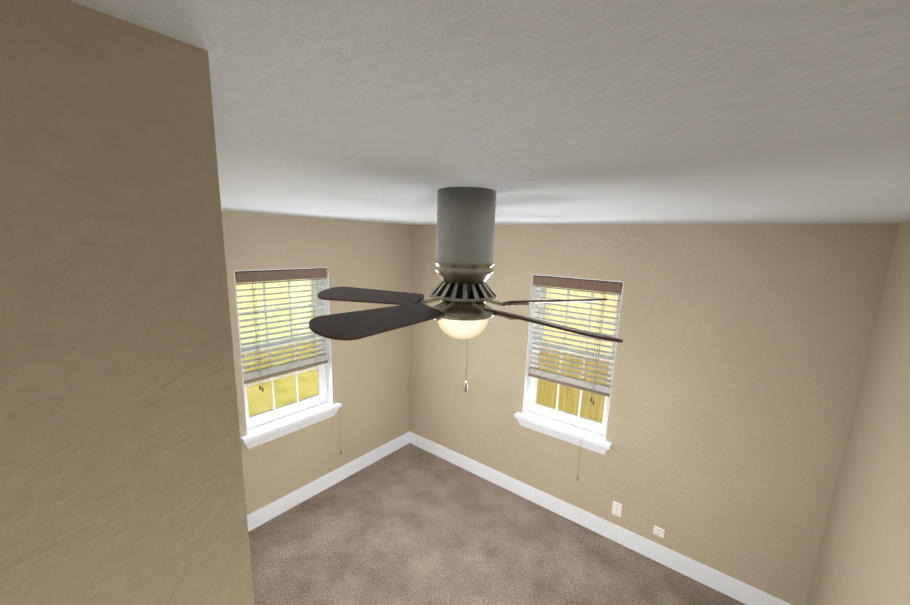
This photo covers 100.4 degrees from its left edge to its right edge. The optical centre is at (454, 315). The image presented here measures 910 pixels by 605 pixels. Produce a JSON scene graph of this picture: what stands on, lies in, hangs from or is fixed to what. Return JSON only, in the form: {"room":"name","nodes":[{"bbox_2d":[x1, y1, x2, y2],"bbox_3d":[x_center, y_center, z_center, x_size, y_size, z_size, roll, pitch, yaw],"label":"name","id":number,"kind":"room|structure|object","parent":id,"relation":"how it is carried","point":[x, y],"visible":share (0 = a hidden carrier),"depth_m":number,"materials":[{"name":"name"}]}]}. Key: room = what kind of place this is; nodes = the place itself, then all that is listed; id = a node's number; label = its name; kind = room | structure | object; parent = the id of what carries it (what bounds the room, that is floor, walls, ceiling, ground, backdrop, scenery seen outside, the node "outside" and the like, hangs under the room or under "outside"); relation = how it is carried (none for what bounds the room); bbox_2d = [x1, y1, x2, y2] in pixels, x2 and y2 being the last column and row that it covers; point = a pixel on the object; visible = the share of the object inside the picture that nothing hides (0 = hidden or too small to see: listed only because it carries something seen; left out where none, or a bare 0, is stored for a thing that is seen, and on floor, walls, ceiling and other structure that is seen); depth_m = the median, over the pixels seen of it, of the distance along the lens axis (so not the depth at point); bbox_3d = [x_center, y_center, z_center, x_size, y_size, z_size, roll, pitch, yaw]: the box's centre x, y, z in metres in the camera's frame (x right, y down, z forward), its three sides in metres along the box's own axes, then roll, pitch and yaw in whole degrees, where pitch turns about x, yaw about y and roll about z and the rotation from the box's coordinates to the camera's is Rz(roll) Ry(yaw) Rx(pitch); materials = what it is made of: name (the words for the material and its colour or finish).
{"room":"empty bedroom","nodes":[
{"label":"empty bedroom","id":0,"kind":"room"},
{"bbox_2d":[0,0,253,604],"bbox_3d":[-1.532,0.859,0.900,2.435,2.440,1.035,10,14,37],"label":"wall","id":1,"kind":"structure","parent":0,"point":[121,475],"depth_m":0.31,"materials":[{"name":"paint"}]},
{"bbox_2d":[221,211,410,514],"bbox_3d":[-1.703,0.499,2.731,0.140,2.440,3.760,10,14,37],"label":"wall","id":2,"kind":"structure","parent":0,"point":[371,384],"depth_m":3.41,"materials":[{"name":"paint"}]},
{"bbox_2d":[234,267,341,448],"bbox_3d":[-1.376,0.292,3.096,0.240,1.353,0.852,10,14,37],"label":"window","id":3,"kind":"structure","parent":2,"relation":"in","point":[282,405],"depth_m":3.21,"materials":[{"name":"white"}]},
{"bbox_2d":[235,268,341,453],"bbox_3d":[-1.325,0.486,3.116,0.163,1.710,0.767,10,14,37],"label":"window blind","id":4,"kind":"object","parent":3,"relation":"attached to","point":[260,277],"visible":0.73,"depth_m":2.99,"materials":[{"name":"white plastic"}]},
{"bbox_2d":[247,431,410,531],"bbox_3d":[-1.368,1.574,3.288,0.019,0.140,2.685,10,14,37],"label":"baseboard","id":5,"kind":"structure","parent":2,"relation":"attached to","point":[277,507],"depth_m":3.46,"materials":[{"name":"white wood"}]},
{"bbox_2d":[70,0,909,224],"bbox_3d":[-0.281,-0.489,1.432,3.660,0.080,4.040,10,14,37],"label":"ceiling","id":6,"kind":"structure","parent":0,"point":[558,112],"depth_m":0.44,"materials":[{"name":"paint"}]},
{"bbox_2d":[309,187,622,391],"bbox_3d":[0.005,-0.043,1.230,1.072,0.703,1.036,10,14,37],"label":"ceiling fan","id":7,"kind":"object","parent":6,"relation":"hanging from","point":[462,292],"visible":1,"depth_m":1.15,"materials":[{"name":"silver metal"}]},
{"bbox_2d":[248,443,745,604],"bbox_3d":[-0.358,1.984,1.911,3.660,0.080,4.040,10,14,37],"label":"floor","id":8,"kind":"structure","parent":0,"point":[409,524],"depth_m":2.84,"materials":[{"name":"carpet"}]},
{"bbox_2d":[410,223,899,604],"bbox_3d":[0.885,0.491,3.184,3.660,2.440,0.140,10,14,37],"label":"wall","id":9,"kind":"structure","parent":0,"point":[741,353],"depth_m":2.52,"materials":[{"name":"paint"}]},
{"bbox_2d":[514,274,623,454],"bbox_3d":[0.942,0.362,3.106,0.822,1.353,0.240,10,14,37],"label":"window","id":10,"kind":"structure","parent":9,"relation":"in","point":[557,411],"depth_m":3.22,"materials":[{"name":"white"}]},
{"bbox_2d":[529,276,622,480],"bbox_3d":[0.903,0.505,3.090,0.694,1.602,0.163,10,14,37],"label":"window blind","id":11,"kind":"object","parent":10,"relation":"attached to","point":[593,286],"visible":0.9,"depth_m":3.02,"materials":[{"name":"white plastic"}]},
{"bbox_2d":[411,432,791,604],"bbox_3d":[0.794,1.629,3.348,3.360,0.140,0.016,10,14,37],"label":"baseboard","id":12,"kind":"structure","parent":9,"relation":"attached to","point":[734,588],"depth_m":2.98,"materials":[{"name":"white wood"}]},
{"bbox_2d":[611,501,621,516],"bbox_3d":[1.263,1.512,2.960,0.070,0.114,0.008,10,14,37],"label":"electrical outlet plate","id":13,"kind":"object","parent":9,"relation":"attached to","point":[616,509],"visible":1,"depth_m":2.96,"materials":[{"name":"white plastic"}]},
{"bbox_2d":[653,525,664,537],"bbox_3d":[1.498,1.590,2.786,0.070,0.070,0.008,10,14,37],"label":"electrical outlet plate","id":14,"kind":"object","parent":9,"relation":"attached to","point":[657,531],"visible":1,"depth_m":2.78,"materials":[{"name":"white plastic"}]},
{"bbox_2d":[806,221,909,604],"bbox_3d":[1.063,0.995,0.612,0.140,2.440,3.760,10,14,37],"label":"wall","id":15,"kind":"structure","parent":0,"point":[863,557],"depth_m":1.68,"materials":[{"name":"paint"}]},
{"label":"outside","id":16,"kind":"structure","parent":0,"visible":0},
{"bbox_2d":[239,307,311,346],"bbox_3d":[-2.862,2.492,1.567,90.000,0.200,90.000,10,14,37],"label":"ground","id":17,"kind":"structure","parent":16,"point":[273,324],"depth_m":12.00,"materials":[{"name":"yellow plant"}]},
{"bbox_2d":[236,279,311,312],"bbox_3d":[-8.971,-0.725,11.692,0.100,1.900,27.000,10,14,37],"label":"fence","id":18,"kind":"object","parent":17,"relation":"on","point":[239,293],"depth_m":14.36,"materials":[{"name":"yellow wood"}]},
{"bbox_2d":[543,286,617,354],"bbox_3d":[2.281,0.915,3.755,13.005,2.377,0.060,10,14,37],"label":"fence","id":19,"kind":"object","parent":17,"relation":"on","point":[596,295],"depth_m":4.26,"materials":[{"name":"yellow wood"}]}
]}

